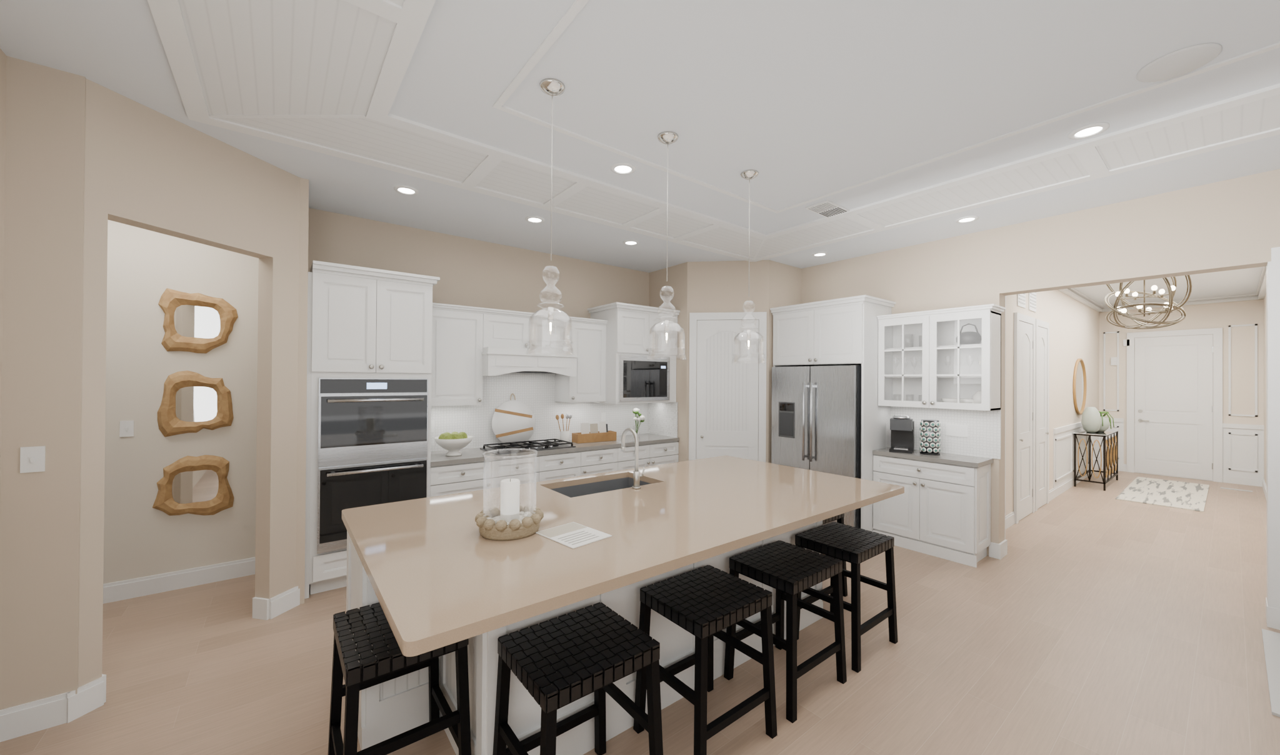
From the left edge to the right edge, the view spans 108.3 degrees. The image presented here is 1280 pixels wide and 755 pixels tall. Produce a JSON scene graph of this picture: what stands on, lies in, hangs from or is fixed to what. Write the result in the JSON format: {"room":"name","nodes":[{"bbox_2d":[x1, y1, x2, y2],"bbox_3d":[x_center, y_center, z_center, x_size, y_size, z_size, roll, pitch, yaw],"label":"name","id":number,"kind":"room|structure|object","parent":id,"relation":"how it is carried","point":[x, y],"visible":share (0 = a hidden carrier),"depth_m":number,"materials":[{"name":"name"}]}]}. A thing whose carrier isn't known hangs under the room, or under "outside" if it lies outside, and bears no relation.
{"room":"kitchen","nodes":[
{"label":"kitchen","id":0,"kind":"room"},
{"bbox_2d":[103,220,258,584],"bbox_3d":[-4.504,0.081,2.864,3.630,3.050,0.120,1,0,-38],"label":"wall","id":1,"kind":"structure","parent":0,"point":[142,537],"depth_m":3.48,"materials":[{"name":"beige paint"}]},
{"bbox_2d":[119,420,133,436],"bbox_3d":[-3.744,0.374,3.374,0.070,0.116,0.012,1,0,-38],"label":"light switch","id":2,"kind":"object","parent":1,"relation":"attached to","point":[126,428],"visible":1,"depth_m":3.37,"materials":[{"name":"white plastic"}]},
{"bbox_2d":[152,455,233,515],"bbox_3d":[-3.449,0.846,3.581,0.460,0.484,0.040,1,0,-38],"label":"mirror","id":3,"kind":"object","parent":1,"relation":"attached to","point":[197,485],"visible":1,"depth_m":3.59,"materials":[{"name":"brown wood"}]},
{"bbox_2d":[157,370,233,436],"bbox_3d":[-3.440,0.200,3.589,0.431,0.505,0.040,1,0,-38],"label":"mirror","id":4,"kind":"object","parent":1,"relation":"attached to","point":[192,402],"visible":1,"depth_m":3.58,"materials":[{"name":"brown wood"}]},
{"bbox_2d":[158,288,238,353],"bbox_3d":[-3.429,-0.433,3.598,0.454,0.487,0.040,1,0,-38],"label":"mirror","id":5,"kind":"object","parent":1,"relation":"attached to","point":[197,322],"visible":1,"depth_m":3.58,"materials":[{"name":"brown wood"}]},
{"bbox_2d":[0,468,1279,754],"bbox_3d":[3.509,1.687,2.551,17.700,0.060,12.700,1,0,-38],"label":"floor","id":6,"kind":"structure","parent":0,"point":[1082,617],"depth_m":2.65,"materials":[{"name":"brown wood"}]},
{"bbox_2d":[304,265,436,598],"bbox_3d":[-2.279,0.415,3.872,0.858,2.423,0.646,1,0,-38],"label":"tall cabinet","id":7,"kind":"object","parent":6,"relation":"on","point":[397,362],"depth_m":3.58,"materials":[{"name":"white wood"}]},
{"bbox_2d":[327,602,471,754],"bbox_3d":[-0.961,1.298,1.837,0.430,0.651,0.500,1,0,-38],"label":"stool","id":8,"kind":"object","parent":6,"relation":"on","point":[390,662],"visible":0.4,"depth_m":1.75,"materials":[{"name":"black wood"}]},
{"bbox_2d":[434,458,494,496],"bbox_3d":[-1.754,1.195,4.313,0.525,0.875,0.597,1,0,-38],"label":"base cabinet","id":9,"kind":"object","parent":6,"relation":"on","point":[467,475],"depth_m":4.08,"materials":[{"name":"white wood"}]},
{"bbox_2d":[494,453,541,488],"bbox_3d":[-1.385,1.199,4.601,0.539,0.875,0.597,1,0,-38],"label":"base cabinet","id":10,"kind":"object","parent":6,"relation":"on","point":[539,458],"depth_m":4.40,"materials":[{"name":"white wood"}]},
{"bbox_2d":[434,433,679,465],"bbox_3d":[-0.830,0.747,5.028,2.854,0.041,0.607,1,0,-38],"label":"countertop","id":11,"kind":"structure","parent":10,"relation":"on","point":[468,454],"depth_m":4.70,"materials":[{"name":"grey stone"}]},
{"bbox_2d":[434,431,473,456],"bbox_3d":[-1.717,0.612,4.268,0.336,0.208,0.336,1,0,-38],"label":"bowl","id":12,"kind":"object","parent":11,"relation":"on","point":[453,444],"visible":1,"depth_m":4.18,"materials":[{"name":"white ceramic"}]},
{"bbox_2d":[491,393,535,444],"bbox_3d":[-1.342,0.446,4.927,0.480,0.552,0.099,1,0,-38],"label":"serving board","id":13,"kind":"object","parent":11,"relation":"on","point":[513,421],"visible":0.98,"depth_m":4.91,"materials":[{"name":"white wood"}]},
{"bbox_2d":[480,438,575,454],"bbox_3d":[-1.138,0.699,4.736,0.850,0.048,0.435,1,0,-38],"label":"cooktop","id":14,"kind":"object","parent":11,"relation":"in","point":[547,445],"visible":0.85,"depth_m":4.66,"materials":[{"name":"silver metal"}]},
{"bbox_2d":[555,413,571,443],"bbox_3d":[-0.850,0.566,5.173,0.201,0.322,0.104,1,0,-38],"label":"utensil crock","id":15,"kind":"object","parent":11,"relation":"on","point":[564,435],"visible":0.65,"depth_m":5.15,"materials":[{"name":"white ceramic"}]},
{"bbox_2d":[571,421,616,443],"bbox_3d":[-0.521,0.621,5.303,0.500,0.217,0.150,1,0,-34],"label":"tray","id":16,"kind":"object","parent":11,"relation":"on","point":[594,434],"visible":1,"depth_m":5.26,"materials":[{"name":"brown wood"}]},
{"bbox_2d":[631,408,644,436],"bbox_3d":[-0.021,0.557,5.768,0.178,0.357,0.154,1,0,-38],"label":"flower vase","id":17,"kind":"object","parent":11,"relation":"on","point":[640,418],"visible":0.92,"depth_m":5.74,"materials":[{"name":"clear glass"}]},
{"bbox_2d":[541,450,586,481],"bbox_3d":[-0.963,1.203,4.931,0.533,0.875,0.597,1,0,-38],"label":"base cabinet","id":18,"kind":"object","parent":6,"relation":"on","point":[567,464],"depth_m":4.70,"materials":[{"name":"white wood"}]},
{"bbox_2d":[492,602,663,754],"bbox_3d":[-0.232,1.302,1.716,0.500,0.651,0.430,1,0,-38],"label":"stool","id":19,"kind":"object","parent":6,"relation":"on","point":[599,649],"visible":1,"depth_m":1.69,"materials":[{"name":"black wood"}]},
{"bbox_2d":[343,475,850,754],"bbox_3d":[-0.037,1.198,2.938,2.992,0.876,1.228,1,0,-38],"label":"kitchen island","id":20,"kind":"object","parent":6,"relation":"on","point":[388,709],"depth_m":2.09,"materials":[{"name":"wood"}]},
{"bbox_2d":[341,482,701,656],"bbox_3d":[-0.675,0.732,2.194,1.110,0.040,1.590,1,0,-38],"label":"island countertop","id":21,"kind":"structure","parent":20,"relation":"on","point":[437,582],"depth_m":1.79,"materials":[{"name":"beige stone"}]},
{"bbox_2d":[475,448,543,540],"bbox_3d":[-0.602,0.529,2.144,0.309,0.365,0.303,1,0,-38],"label":"candle holder","id":22,"kind":"object","parent":21,"relation":"on","point":[511,519],"visible":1,"depth_m":2.10,"materials":[{"name":"glass"}]},
{"bbox_2d":[535,521,612,548],"bbox_3d":[-0.302,0.711,2.099,0.280,0.004,0.220,0,0,44],"label":"brochure","id":23,"kind":"object","parent":21,"relation":"on","point":[573,535],"visible":1,"depth_m":2.08,"materials":[{"name":"white paper"}]},
{"bbox_2d":[535,470,804,560],"bbox_3d":[0.054,0.740,2.764,0.740,0.040,1.590,1,0,-38],"label":"island countertop","id":24,"kind":"structure","parent":20,"relation":"on","point":[716,525],"depth_m":2.44,"materials":[{"name":"beige stone"}]},
{"bbox_2d":[621,427,644,489],"bbox_3d":[-0.047,0.527,3.077,0.098,0.387,0.191,1,0,-38],"label":"faucet","id":25,"kind":"object","parent":24,"relation":"on","point":[637,475],"visible":1,"depth_m":3.00,"materials":[{"name":"silver metal"}]},
{"bbox_2d":[621,455,904,525],"bbox_3d":[0.822,0.748,3.364,1.210,0.040,1.590,1,0,-38],"label":"island countertop","id":26,"kind":"structure","parent":20,"relation":"on","point":[814,496],"depth_m":3.12,"materials":[{"name":"beige stone"}]},
{"bbox_2d":[586,445,624,474],"bbox_3d":[-0.591,1.207,5.222,0.538,0.875,0.597,1,0,-38],"label":"base cabinet","id":27,"kind":"object","parent":6,"relation":"on","point":[599,460],"depth_m":5.01,"materials":[{"name":"white wood"}]},
{"bbox_2d":[624,440,679,469],"bbox_3d":[-0.095,1.213,5.608,0.973,0.875,0.597,1,0,-38],"label":"base cabinet","id":28,"kind":"object","parent":6,"relation":"on","point":[665,452],"depth_m":5.42,"materials":[{"name":"white wood"}]},
{"bbox_2d":[633,565,777,754],"bbox_3d":[0.300,1.308,2.131,0.500,0.651,0.430,1,0,-38],"label":"stool","id":29,"kind":"object","parent":6,"relation":"on","point":[704,605],"visible":1,"depth_m":2.08,"materials":[{"name":"black wood"}]},
{"bbox_2d":[723,540,846,723],"bbox_3d":[0.789,1.313,2.513,0.500,0.651,0.430,1,0,-38],"label":"stool","id":30,"kind":"object","parent":6,"relation":"on","point":[788,572],"visible":1,"depth_m":2.46,"materials":[{"name":"black wood"}]},
{"bbox_2d":[771,365,861,528],"bbox_3d":[2.070,0.763,5.196,0.708,1.773,0.990,1,0,-38],"label":"refrigerator","id":31,"kind":"object","parent":6,"relation":"on","point":[816,418],"visible":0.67,"depth_m":4.93,"materials":[{"name":"grey metal"}]},
{"bbox_2d":[822,513,847,596],"bbox_3d":[1.249,1.322,3.564,0.430,0.651,0.500,1,0,-38],"label":"stool","id":32,"kind":"object","parent":6,"relation":"on","point":[839,518],"depth_m":3.48,"materials":[{"name":"black wood"}]},
{"bbox_2d":[795,521,898,673],"bbox_3d":[1.278,1.319,2.895,0.500,0.651,0.430,1,0,-38],"label":"stool","id":33,"kind":"object","parent":6,"relation":"on","point":[855,547],"visible":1,"depth_m":2.82,"materials":[{"name":"black wood"}]},
{"bbox_2d":[870,452,991,567],"bbox_3d":[2.825,1.226,4.519,0.417,0.875,0.887,1,0,-38],"label":"base cabinet","id":34,"kind":"object","parent":6,"relation":"on","point":[940,507],"depth_m":4.29,"materials":[{"name":"white wood"}]},
{"bbox_2d":[872,447,994,467],"bbox_3d":[2.830,0.768,4.511,0.427,0.041,0.905,1,0,-38],"label":"countertop","id":35,"kind":"structure","parent":34,"relation":"on","point":[944,457],"depth_m":4.33,"materials":[{"name":"grey stone"}]},
{"bbox_2d":[885,415,914,453],"bbox_3d":[2.646,0.564,4.717,0.245,0.365,0.300,0,0,34],"label":"coffee maker","id":36,"kind":"object","parent":35,"relation":"on","point":[902,429],"visible":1,"depth_m":4.66,"materials":[{"name":"black plastic"}]},
{"bbox_2d":[919,419,940,454],"bbox_3d":[2.840,0.582,4.528,0.173,0.330,0.173,1,0,-38],"label":"pod carousel","id":37,"kind":"object","parent":35,"relation":"on","point":[930,438],"visible":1,"depth_m":4.46,"materials":[{"name":"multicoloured plastic"}]},
{"bbox_2d":[1073,428,1119,490],"bbox_3d":[7.379,1.287,7.472,1.270,0.842,0.370,1,0,-38],"label":"console table","id":38,"kind":"object","parent":6,"relation":"on","point":[1110,456],"visible":0.98,"depth_m":7.18,"materials":[{"name":"grey metal"}]},
{"bbox_2d":[1081,406,1114,433],"bbox_3d":[7.238,0.664,7.312,0.551,0.400,0.338,1,0,-38],"label":"vase","id":39,"kind":"object","parent":38,"relation":"on","point":[1094,420],"visible":1,"depth_m":7.22,"materials":[{"name":"grey ceramic"}]},
{"bbox_2d":[1115,476,1209,511],"bbox_3d":[7.829,1.701,6.890,2.450,0.014,0.780,1,0,-38],"label":"entry rug","id":40,"kind":"object","parent":6,"relation":"on","point":[1190,496],"visible":1,"depth_m":6.73,"materials":[{"name":"fabric"}]},
{"bbox_2d":[1261,628,1279,716],"bbox_3d":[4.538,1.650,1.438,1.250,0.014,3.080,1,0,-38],"label":"baseboard","id":41,"kind":"structure","parent":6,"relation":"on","point":[1271,642],"depth_m":2.64,"materials":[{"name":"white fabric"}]},
{"bbox_2d":[0,48,1279,709],"bbox_3d":[2.182,0.113,0.690,6.530,3.050,11.400,1,0,-38],"label":"wall","id":42,"kind":"structure","parent":0,"point":[82,160],"depth_m":3.07,"materials":[{"name":"beige paint"}]},
{"bbox_2d":[20,446,45,473],"bbox_3d":[-2.767,0.373,2.107,0.070,0.116,0.012,1,0,-38],"label":"light switch","id":43,"kind":"object","parent":42,"relation":"attached to","point":[32,459],"visible":1,"depth_m":2.11,"materials":[{"name":"white plastic"}]},
{"bbox_2d":[430,420,434,432],"bbox_3d":[-2.021,0.473,4.464,0.070,0.115,0.006,1,0,-38],"label":"electrical outlet plate","id":44,"kind":"object","parent":42,"relation":"attached to","point":[432,422],"depth_m":4.47,"materials":[{"name":"white plastic"}]},
{"bbox_2d":[434,303,484,408],"bbox_3d":[-1.822,-0.196,4.418,0.524,0.915,0.347,1,0,-38],"label":"upper cabinet","id":45,"kind":"object","parent":42,"relation":"attached to","point":[459,379],"depth_m":4.31,"materials":[{"name":"white wood"}]},
{"bbox_2d":[481,308,579,373],"bbox_3d":[-1.197,-0.354,4.813,0.946,0.586,0.495,1,0,-38],"label":"range hood","id":46,"kind":"object","parent":42,"relation":"attached to","point":[504,332],"depth_m":4.64,"materials":[{"name":"white wood"}]},
{"bbox_2d":[551,318,601,403],"bbox_3d":[-0.684,-0.184,5.308,0.474,0.915,0.347,1,0,-38],"label":"upper cabinet","id":47,"kind":"object","parent":42,"relation":"attached to","point":[585,386],"depth_m":5.18,"materials":[{"name":"white wood"}]},
{"bbox_2d":[600,412,605,421],"bbox_3d":[-0.453,0.490,5.689,0.070,0.115,0.006,1,0,-38],"label":"electrical outlet plate","id":48,"kind":"object","parent":42,"relation":"attached to","point":[602,416],"depth_m":5.69,"materials":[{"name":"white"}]},
{"bbox_2d":[588,305,679,405],"bbox_3d":[-0.090,-0.237,5.622,0.973,1.072,0.583,1,0,-38],"label":"upper cabinet","id":49,"kind":"object","parent":42,"relation":"attached to","point":[629,379],"depth_m":5.32,"materials":[{"name":"white wood"}]},
{"bbox_2d":[0,246,1279,741],"bbox_3d":[3.609,0.392,2.401,15.850,2.530,10.600,1,0,-38],"label":"baseboard","id":50,"kind":"structure","parent":42,"relation":"attached to","point":[35,715],"depth_m":3.08,"materials":[{"name":"white wood"}]},
{"bbox_2d":[688,311,766,461],"bbox_3d":[1.036,0.442,5.503,0.658,2.430,0.658,1,0,-38],"label":"pantry door","id":51,"kind":"structure","parent":42,"relation":"in","point":[731,409],"depth_m":5.50,"materials":[{"name":"white wood"}]},
{"bbox_2d":[772,300,892,367],"bbox_3d":[2.145,-0.449,5.242,0.627,0.623,1.057,1,0,-38],"label":"upper cabinet","id":52,"kind":"object","parent":42,"relation":"attached to","point":[855,332],"depth_m":4.90,"materials":[{"name":"white wood"}]},
{"bbox_2d":[946,423,968,437],"bbox_3d":[3.087,0.517,4.506,0.010,0.115,0.180,1,0,-38],"label":"light switch","id":53,"kind":"object","parent":42,"relation":"attached to","point":[957,430],"visible":1,"depth_m":4.50,"materials":[{"name":"white plastic"}]},
{"bbox_2d":[0,0,1279,306],"bbox_3d":[3.530,-1.438,2.568,17.700,0.111,12.700,1,0,-38],"label":"ceiling","id":54,"kind":"structure","parent":0,"point":[793,101],"depth_m":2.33,"materials":[{"name":"white paint"}]},
{"bbox_2d":[393,185,418,194],"bbox_3d":[-1.770,-1.416,3.503,0.169,0.010,0.169,0,0,7],"label":"recessed light","id":55,"kind":"object","parent":54,"relation":"in","point":[406,190],"depth_m":3.50,"materials":[{"name":"white"}]},
{"bbox_2d":[525,216,544,223],"bbox_3d":[-0.938,-1.407,4.128,0.169,0.010,0.169,0,0,7],"label":"recessed light","id":56,"kind":"object","parent":54,"relation":"in","point":[534,219],"depth_m":4.12,"materials":[{"name":"white"}]},
{"bbox_2d":[525,78,574,356],"bbox_3d":[-0.431,-0.765,2.252,0.232,1.309,0.232,1,0,-38],"label":"pendant light","id":57,"kind":"object","parent":54,"relation":"hanging from","point":[552,87],"visible":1,"depth_m":2.24,"materials":[{"name":"clear glass"}]},
{"bbox_2d":[610,162,635,174],"bbox_3d":[-0.114,-1.407,3.122,0.169,0.010,0.169,0,0,7],"label":"recessed light","id":58,"kind":"object","parent":54,"relation":"in","point":[619,168],"depth_m":3.11,"materials":[{"name":"white"}]},
{"bbox_2d":[622,240,639,245],"bbox_3d":[-0.093,-1.398,4.801,0.169,0.010,0.169,0,0,7],"label":"recessed light","id":59,"kind":"object","parent":54,"relation":"in","point":[630,242],"depth_m":4.79,"materials":[{"name":"white"}]},
{"bbox_2d":[646,131,686,360],"bbox_3d":[0.160,-0.759,2.714,0.232,1.309,0.232,1,0,-38],"label":"pendant light","id":60,"kind":"object","parent":54,"relation":"hanging from","point":[667,137],"visible":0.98,"depth_m":2.70,"materials":[{"name":"clear glass"}]},
{"bbox_2d":[731,169,766,363],"bbox_3d":[0.752,-0.752,3.189,0.232,1.309,0.232,1,0,-38],"label":"pendant light","id":61,"kind":"object","parent":54,"relation":"hanging from","point":[749,175],"visible":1,"depth_m":3.17,"materials":[{"name":"clear glass"}]},
{"bbox_2d":[811,251,828,256],"bbox_3d":[2.021,-1.382,5.196,0.169,0.010,0.169,0,0,7],"label":"recessed light","id":62,"kind":"object","parent":54,"relation":"in","point":[820,254],"depth_m":5.18,"materials":[{"name":"white"}]},
{"bbox_2d":[805,200,849,217],"bbox_3d":[1.554,-1.391,3.829,0.340,0.015,0.200,1,0,-38],"label":"ceiling vent","id":63,"kind":"object","parent":54,"relation":"in","point":[827,209],"visible":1,"depth_m":3.81,"materials":[{"name":"white metal"}]},
{"bbox_2d":[955,215,978,223],"bbox_3d":[2.864,-1.383,4.053,0.169,0.010,0.169,0,0,7],"label":"recessed light","id":64,"kind":"object","parent":54,"relation":"in","point":[971,218],"depth_m":4.04,"materials":[{"name":"white"}]},
{"bbox_2d":[1068,122,1109,139],"bbox_3d":[2.538,-1.392,2.618,0.169,0.010,0.169,0,0,7],"label":"recessed light","id":65,"kind":"object","parent":54,"relation":"in","point":[1088,130],"depth_m":2.61,"materials":[{"name":"white"}]},
{"bbox_2d":[1104,275,1191,329],"bbox_3d":[5.087,-0.941,4.673,0.743,0.860,0.646,1,0,-38],"label":"chandelier","id":66,"kind":"object","parent":54,"relation":"hanging from","point":[1169,307],"visible":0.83,"depth_m":4.69,"materials":[{"name":"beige metal"}]},
{"bbox_2d":[891,323,981,403],"bbox_3d":[2.914,-0.116,4.524,0.197,0.782,0.861,1,0,-38],"label":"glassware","id":67,"kind":"object","parent":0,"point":[977,399],"depth_m":4.29,"materials":[{"name":"clear glass"}]},
{"bbox_2d":[1005,290,1100,515],"bbox_3d":[6.013,0.171,6.741,6.960,3.050,0.120,1,0,-38],"label":"wall","id":68,"kind":"structure","parent":0,"point":[1077,329],"depth_m":6.76,"materials":[{"name":"beige paint"}]},
{"bbox_2d":[1013,312,1035,523],"bbox_3d":[4.636,0.468,5.552,0.800,2.425,0.054,1,0,-38],"label":"door","id":69,"kind":"structure","parent":68,"relation":"in","point":[1024,345],"depth_m":5.53,"materials":[{"name":"white wood"}]},
{"bbox_2d":[1035,318,1049,511],"bbox_3d":[5.254,0.474,6.035,0.670,2.425,0.054,1,0,-38],"label":"door","id":70,"kind":"structure","parent":68,"relation":"in","point":[1042,429],"depth_m":6.05,"materials":[{"name":"white wood"}]},
{"bbox_2d":[1005,288,1107,528],"bbox_3d":[6.031,0.102,6.622,6.840,2.915,0.090,1,0,-38],"label":"trim","id":71,"kind":"structure","parent":68,"relation":"attached to","point":[1063,437],"depth_m":7.09,"materials":[{"name":"white"}]},
{"bbox_2d":[1073,358,1086,414],"bbox_3d":[7.211,0.148,7.580,0.920,0.920,0.030,1,0,-38],"label":"mirror","id":72,"kind":"object","parent":68,"relation":"attached to","point":[1079,386],"visible":1,"depth_m":7.58,"materials":[{"name":"beige mirror"}]},
{"bbox_2d":[1100,299,1260,464],"bbox_3d":[9.318,0.199,8.067,0.120,3.050,1.800,1,0,-38],"label":"wall","id":73,"kind":"structure","parent":0,"point":[1220,315],"depth_m":7.61,"materials":[{"name":"beige paint"}]},
{"bbox_2d":[1126,328,1222,482],"bbox_3d":[9.233,0.454,8.026,0.057,2.540,1.090,1,0,-38],"label":"entry door","id":74,"kind":"structure","parent":73,"relation":"in","point":[1174,427],"depth_m":7.99,"materials":[{"name":"white wood"}]},
{"bbox_2d":[1107,293,1252,476],"bbox_3d":[9.241,0.130,8.007,0.075,2.915,1.680,1,0,-38],"label":"trim","id":75,"kind":"structure","parent":73,"relation":"attached to","point":[1242,450],"depth_m":7.55,"materials":[{"name":"white"}]},
{"bbox_2d":[1220,487,1252,491],"bbox_3d":[9.115,1.715,7.071,0.100,0.005,0.300,1,0,-38],"label":"trim","id":76,"kind":"structure","parent":73,"relation":"attached to","point":[1225,488],"depth_m":7.06,"materials":[{"name":"white"}]},
{"bbox_2d":[1260,293,1266,484],"bbox_3d":[7.232,0.170,5.181,6.960,3.050,0.120,1,0,-38],"label":"wall","id":77,"kind":"structure","parent":0,"point":[1263,302],"depth_m":7.26,"materials":[{"name":"beige paint"}]},
{"bbox_2d":[1252,266,1266,478],"bbox_3d":[7.120,0.170,5.227,6.840,3.049,0.090,1,0,-38],"label":"trim","id":78,"kind":"structure","parent":77,"relation":"attached to","point":[1257,430],"depth_m":7.33,"materials":[{"name":"white wood"}]}
]}

